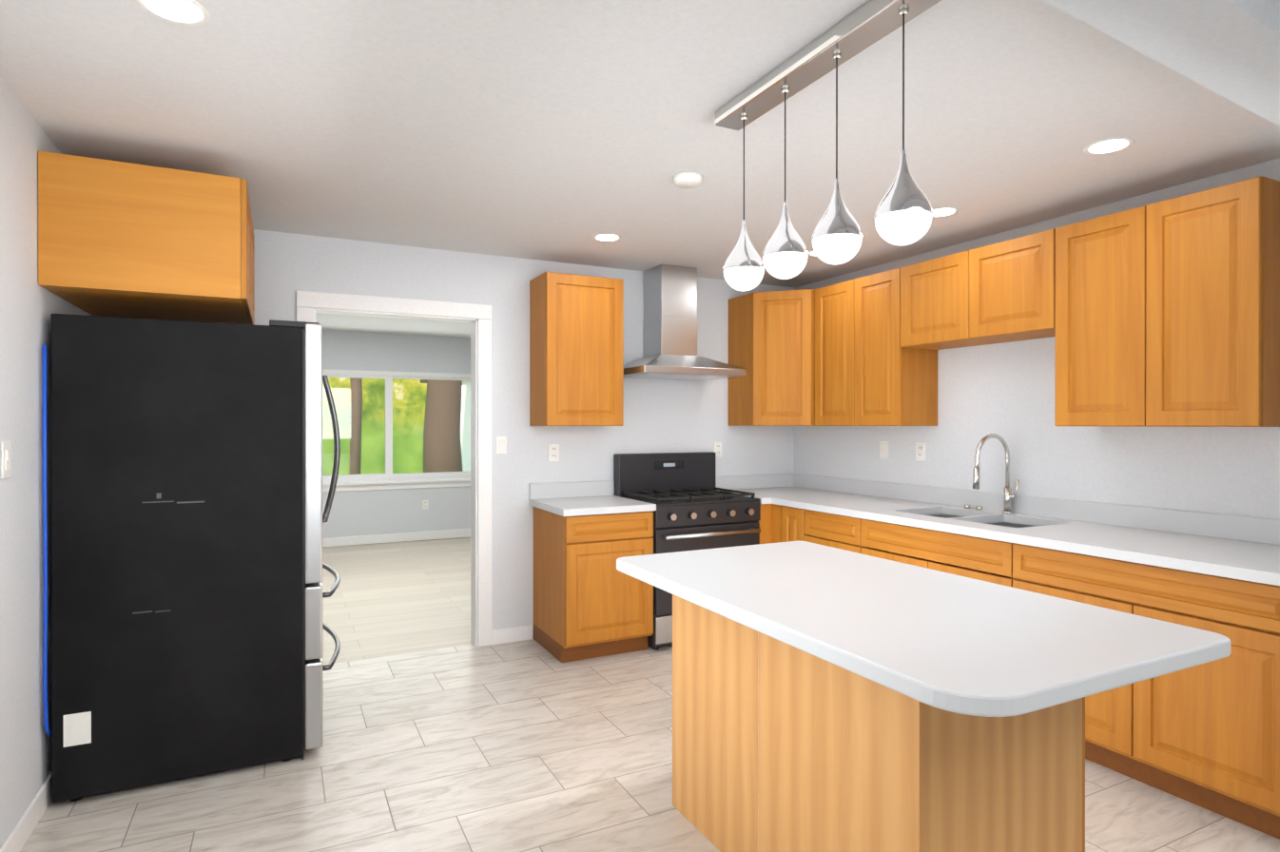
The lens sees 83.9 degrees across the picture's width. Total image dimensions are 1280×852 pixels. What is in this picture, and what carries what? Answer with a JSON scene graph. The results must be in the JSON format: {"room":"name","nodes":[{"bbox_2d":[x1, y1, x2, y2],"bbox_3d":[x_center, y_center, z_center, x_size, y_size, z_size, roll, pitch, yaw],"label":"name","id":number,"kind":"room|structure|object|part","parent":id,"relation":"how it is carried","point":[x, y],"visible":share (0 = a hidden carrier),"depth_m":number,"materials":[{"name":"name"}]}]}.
{"room":"kitchen","nodes":[
{"label":"kitchen","id":0,"kind":"room"},
{"bbox_2d":[0,77,91,848],"bbox_3d":[-1.307,0.157,0.785,0.100,2.440,6.470,0,0,-27],"label":"wall","id":1,"kind":"structure","parent":0,"point":[29,305],"depth_m":2.36,"materials":[{"name":"paint"}]},
{"bbox_2d":[0,441,11,479],"bbox_3d":[-1.961,0.104,2.208,0.010,0.115,0.072,0,0,-27],"label":"light switch","id":2,"kind":"object","parent":1,"relation":"attached to","point":[6,459],"visible":1,"depth_m":2.19,"materials":[{"name":"white plastic"}]},
{"bbox_2d":[0,772,51,851],"bbox_3d":[-2.271,1.328,2.827,0.012,0.090,1.720,0,0,-27],"label":"baseboard","id":3,"kind":"structure","parent":1,"relation":"attached to","point":[16,840],"depth_m":2.38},
{"bbox_2d":[38,150,254,325],"bbox_3d":[-2.033,-0.733,3.055,0.641,0.470,0.920,0,0,-27],"label":"upper cabinet","id":4,"kind":"object","parent":1,"relation":"attached to","point":[116,239],"visible":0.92,"depth_m":2.66,"materials":[{"name":"brown wood"}]},
{"bbox_2d":[322,329,470,538],"bbox_3d":[-2.967,0.141,8.363,2.310,2.440,0.100,0,0,-27],"label":"wall","id":5,"kind":"structure","parent":0,"point":[371,513],"depth_m":8.36,"materials":[{"name":"paint"}]},
{"bbox_2d":[322,368,470,492],"bbox_3d":[-2.951,0.051,8.332,2.390,1.380,0.130,0,0,-27],"label":"window","id":6,"kind":"structure","parent":5,"relation":"in","point":[388,479],"depth_m":8.33,"materials":[{"name":"clear glass"}]},
{"bbox_2d":[322,528,470,547],"bbox_3d":[-2.955,1.311,8.309,4.920,0.100,0.012,0,0,-27],"label":"baseboard","id":7,"kind":"structure","parent":5,"relation":"attached to","point":[387,538],"depth_m":8.34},
{"bbox_2d":[422,500,428,509],"bbox_3d":[-2.563,0.941,8.507,0.072,0.115,0.008,0,0,-27],"label":"outlet","id":8,"kind":"object","parent":5,"relation":"attached to","point":[425,504],"visible":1,"depth_m":8.51,"materials":[{"name":"white plastic"}]},
{"bbox_2d":[253,229,794,639],"bbox_3d":[-1.073,0.149,4.457,5.020,2.440,0.120,0,0,-27],"label":"wall","id":9,"kind":"structure","parent":0,"point":[673,416],"depth_m":4.55,"materials":[{"name":"paint"}]},
{"bbox_2d":[296,290,492,646],"bbox_3d":[-1.448,0.308,4.269,1.101,2.124,0.156,0,0,-27],"label":"door frame","id":10,"kind":"structure","parent":9,"relation":"attached to","point":[308,302],"depth_m":4.42,"materials":[{"name":"white wood"}]},
{"bbox_2d":[496,435,507,454],"bbox_3d":[-0.870,0.119,4.486,0.072,0.115,0.010,0,0,-27],"label":"light switch","id":11,"kind":"object","parent":9,"relation":"attached to","point":[501,444],"visible":1,"depth_m":4.49,"materials":[{"name":"white plastic"}]},
{"bbox_2d":[492,624,532,644],"bbox_3d":[-0.808,1.324,4.519,0.264,0.090,0.012,0,0,-27],"label":"baseboard","id":12,"kind":"structure","parent":9,"relation":"attached to","point":[525,632],"depth_m":4.51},
{"bbox_2d":[548,444,559,461],"bbox_3d":[-0.562,0.174,4.642,0.072,0.115,0.008,0,0,-27],"label":"electrical outlet","id":13,"kind":"object","parent":9,"relation":"attached to","point":[553,452],"visible":1,"depth_m":4.64,"materials":[{"name":"white plastic"}]},
{"bbox_2d":[529,271,623,426],"bbox_3d":[-0.404,-0.466,4.543,0.515,0.930,0.320,0,0,-27],"label":"upper cabinet","id":14,"kind":"object","parent":9,"relation":"attached to","point":[576,350],"visible":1,"depth_m":4.40,"materials":[{"name":"brown wood"}]},
{"bbox_2d":[623,264,746,380],"bbox_3d":[0.256,-0.699,4.774,0.760,0.741,0.500,0,0,-27],"label":"range hood","id":15,"kind":"object","parent":9,"relation":"attached to","point":[669,336],"visible":0.96,"depth_m":4.74,"materials":[{"name":"silver metal"}]},
{"bbox_2d":[714,442,722,457],"bbox_3d":[0.572,0.173,5.213,0.072,0.115,0.008,0,0,-27],"label":"electrical outlet","id":16,"kind":"object","parent":9,"relation":"attached to","point":[718,449],"visible":0.94,"depth_m":5.21,"materials":[{"name":"white plastic"}]},
{"bbox_2d":[728,289,816,426],"bbox_3d":[1.053,-0.467,5.117,0.620,0.930,0.605,0,0,-27],"label":"upper cabinet","id":17,"kind":"object","parent":9,"relation":"attached to","point":[771,342],"visible":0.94,"depth_m":4.91,"materials":[{"name":"brown wood"}]},
{"bbox_2d":[0,0,1279,338],"bbox_3d":[-1.204,-1.101,4.825,5.120,0.060,8.000,0,0,-27],"label":"ceiling","id":18,"kind":"structure","parent":0,"point":[565,131],"depth_m":2.47,"materials":[{"name":"paint"}]},
{"bbox_2d":[135,0,211,26],"bbox_3d":[-1.187,-1.062,1.811,0.164,0.004,0.164,0,0,-27],"label":"recessed light","id":19,"kind":"object","parent":18,"relation":"in","point":[188,12],"visible":1,"depth_m":1.82,"materials":[{"name":"white plastic"}]},
{"bbox_2d":[592,233,620,241],"bbox_3d":[-0.187,-1.067,4.039,0.164,0.004,0.164,0,0,-27],"label":"recessed light","id":20,"kind":"object","parent":18,"relation":"in","point":[607,237],"visible":1,"depth_m":4.03,"materials":[{"name":"white plastic"}]},
{"bbox_2d":[672,171,702,188],"bbox_3d":[0.205,-1.049,3.050,0.130,0.035,0.130,0,0,-27],"label":"smoke detector","id":21,"kind":"object","parent":18,"relation":"attached to","point":[688,180],"visible":1,"depth_m":3.01,"materials":[{"name":"white plastic"}]},
{"bbox_2d":[808,251,817,256],"bbox_3d":[1.113,-1.067,4.403,0.164,0.004,0.164,0,0,-27],"label":"recessed light","id":22,"kind":"object","parent":18,"relation":"in","point":[812,253],"visible":0.42,"depth_m":4.43,"materials":[{"name":"white plastic"}]},
{"bbox_2d":[715,0,941,290],"bbox_3d":[0.503,-0.754,2.025,0.136,0.619,0.920,0,0,-27],"label":"pendant light","id":23,"kind":"object","parent":18,"relation":"hanging from","point":[903,214],"visible":1,"depth_m":1.94,"materials":[{"name":"silver metal"}]},
{"bbox_2d":[931,207,959,217],"bbox_3d":[1.505,-1.066,3.558,0.164,0.004,0.164,0,0,-27],"label":"recessed light","id":24,"kind":"object","parent":18,"relation":"in","point":[942,212],"visible":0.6,"depth_m":3.54,"materials":[{"name":"white plastic"}]},
{"bbox_2d":[1083,137,1134,155],"bbox_3d":[1.784,-1.064,2.714,0.164,0.004,0.164,0,0,-27],"label":"recessed light","id":25,"kind":"object","parent":18,"relation":"in","point":[1108,145],"visible":1,"depth_m":2.71,"materials":[{"name":"white plastic"}]},
{"bbox_2d":[1043,0,1279,126],"bbox_3d":[0.871,-0.979,1.395,4.600,0.170,0.200,0,0,-31],"label":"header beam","id":26,"kind":"structure","parent":18,"relation":"attached to","point":[1229,49],"depth_m":1.64,"materials":[{"name":"paint"}]},
{"bbox_2d":[19,537,1279,851],"bbox_3d":[-0.575,1.396,3.580,5.120,0.050,10.800,0,0,-27],"label":"floor","id":27,"kind":"structure","parent":0,"point":[528,746],"depth_m":2.83,"materials":[{"name":"tile"}]},
{"bbox_2d":[41,313,340,802],"bbox_3d":[-1.871,0.472,3.154,1.003,1.800,0.932,0,0,-27],"label":"fridge","id":28,"kind":"object","parent":27,"relation":"on","point":[188,518],"visible":1,"depth_m":2.72,"materials":[{"name":"metal"}]},
{"bbox_2d":[533,506,653,662],"bbox_3d":[-0.303,0.940,4.442,0.562,0.860,0.597,0,0,-27],"label":"base cabinet","id":29,"kind":"object","parent":27,"relation":"on","point":[591,600],"visible":0.96,"depth_m":4.19,"materials":[{"name":"brown wood"}]},
{"bbox_2d":[529,480,656,516],"bbox_3d":[-0.307,0.439,4.423,0.588,0.139,0.625,0,0,-27],"label":"countertop","id":30,"kind":"structure","parent":29,"relation":"on","point":[577,498],"depth_m":4.54,"materials":[{"name":"stone"}]},
{"bbox_2d":[613,451,760,649],"bbox_3d":[0.315,0.779,4.706,0.770,1.180,0.679,0,0,-27],"label":"range","id":31,"kind":"object","parent":27,"relation":"on","point":[695,510],"visible":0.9,"depth_m":4.55,"materials":[{"name":"black metal"}]},
{"bbox_2d":[757,504,806,543],"bbox_3d":[1.187,0.939,4.690,0.768,0.860,0.337,0,0,-27],"label":"base cabinet","id":32,"kind":"object","parent":27,"relation":"on","point":[792,523],"depth_m":4.61,"materials":[{"name":"brown wood"}]},
{"bbox_3d":[0.875,0.939,4.656,0.181,0.860,0.116,0,0,-27],"label":"corner base cabinet filler","id":33,"kind":"part","parent":32,"relation":"part of","materials":[{"name":"orange wood"}]},
{"bbox_2d":[803,509,863,553],"bbox_3d":[1.418,0.940,4.344,0.667,0.860,0.483,0,0,-27],"label":"base cabinet","id":34,"kind":"object","parent":27,"relation":"on","point":[834,531],"visible":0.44,"depth_m":4.18,"materials":[{"name":"brown wood"}]},
{"bbox_2d":[672,594,1085,851],"bbox_3d":[0.641,0.944,2.221,0.611,0.860,1.120,0,0,-27],"label":"kitchen island","id":35,"kind":"object","parent":27,"relation":"on","point":[827,699],"depth_m":1.84,"materials":[{"name":"brown wood"}]},
{"bbox_2d":[616,541,1230,731],"bbox_3d":[0.624,0.494,2.083,0.865,0.039,1.510,0,0,-27],"label":"island countertop","id":36,"kind":"structure","parent":35,"relation":"on","point":[979,654],"depth_m":1.70,"materials":[{"name":"white stone"}]},
{"bbox_2d":[860,518,1014,587],"bbox_3d":[1.734,0.941,3.715,0.667,0.860,0.922,0,0,-27],"label":"base cabinet","id":37,"kind":"object","parent":27,"relation":"on","point":[880,539],"visible":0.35,"depth_m":3.49,"materials":[{"name":"brown wood"}]},
{"bbox_2d":[1012,543,1279,839],"bbox_3d":[2.167,0.943,2.856,0.667,0.860,0.998,0,0,-27],"label":"base cabinet","id":38,"kind":"object","parent":27,"relation":"on","point":[1206,735],"visible":0.58,"depth_m":2.53,"materials":[{"name":"brown wood"}]},
{"bbox_2d":[715,473,1279,585],"bbox_3d":[1.601,0.542,3.867,0.767,0.343,3.335,0,0,-27],"label":"countertop","id":39,"kind":"structure","parent":38,"relation":"on","point":[1240,548],"depth_m":3.35,"materials":[{"name":"stone"}]},
{"bbox_2d":[963,433,1019,513],"bbox_3d":[1.825,0.255,3.872,0.294,0.430,0.328,0,0,-27],"label":"faucet","id":40,"kind":"object","parent":39,"relation":"on","point":[1008,495],"visible":0.98,"depth_m":3.81,"materials":[{"name":"silver metal"}]},
{"bbox_2d":[794,157,1279,519],"bbox_3d":[1.667,0.149,4.706,0.100,2.440,10.800,0,0,-27],"label":"wall","id":41,"kind":"structure","parent":0,"point":[1005,391],"depth_m":3.74,"materials":[{"name":"paint"}]},
{"bbox_2d":[814,267,937,426],"bbox_3d":[1.494,-0.466,4.578,0.317,0.930,0.748,0,0,-27],"label":"upper cabinet","id":42,"kind":"object","parent":41,"relation":"attached to","point":[869,371],"visible":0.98,"depth_m":4.39,"materials":[{"name":"brown wood"}]},
{"bbox_2d":[879,441,888,459],"bbox_3d":[1.608,0.159,4.699,0.010,0.115,0.072,0,0,-27],"label":"light switch","id":43,"kind":"object","parent":41,"relation":"attached to","point":[883,449],"visible":1,"depth_m":4.70,"materials":[{"name":"white plastic"}]},
{"bbox_2d":[915,442,925,461],"bbox_3d":[1.744,0.160,4.432,0.008,0.115,0.072,0,0,-27],"label":"electrical outlet","id":44,"kind":"object","parent":41,"relation":"attached to","point":[920,451],"visible":1,"depth_m":4.43,"materials":[{"name":"white plastic"}]},
{"bbox_2d":[900,228,1055,349],"bbox_3d":[1.873,-0.694,3.826,0.317,0.470,0.930,0,0,-27],"label":"upper cabinet","id":45,"kind":"object","parent":41,"relation":"attached to","point":[999,292],"visible":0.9,"depth_m":3.70,"materials":[{"name":"brown wood"}]},
{"bbox_2d":[1054,175,1279,426],"bbox_3d":[2.259,-0.463,3.058,0.317,0.930,0.786,0,0,-27],"label":"upper cabinet","id":46,"kind":"object","parent":41,"relation":"attached to","point":[1167,313],"visible":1,"depth_m":2.89,"materials":[{"name":"brown wood"}]},
{"label":"outside","id":47,"kind":"structure","parent":0,"visible":0},
{"bbox_2d":[322,377,426,475],"bbox_3d":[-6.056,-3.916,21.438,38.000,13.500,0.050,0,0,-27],"label":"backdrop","id":48,"kind":"structure","parent":47,"point":[416,426],"depth_m":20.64,"materials":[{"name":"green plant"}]},
{"bbox_3d":[-3.126,1.796,15.631,38.000,0.020,12.980,0,0,-27],"label":"lawn","id":49,"kind":"structure","parent":47,"visible":0},
{"bbox_2d":[349,377,463,474],"bbox_3d":[-5.113,-1.954,15.026,4.478,7.427,4.540,0,0,-27],"label":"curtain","id":50,"kind":"object","parent":49,"relation":"on","point":[442,390],"depth_m":13.37,"materials":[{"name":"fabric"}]},
{"bbox_2d":[420,379,470,471],"bbox_3d":[-3.930,0.114,16.891,14.700,3.340,9.600,0,0,-27],"label":"house","id":51,"kind":"structure","parent":49,"relation":"on","point":[466,467],"depth_m":18.80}
]}

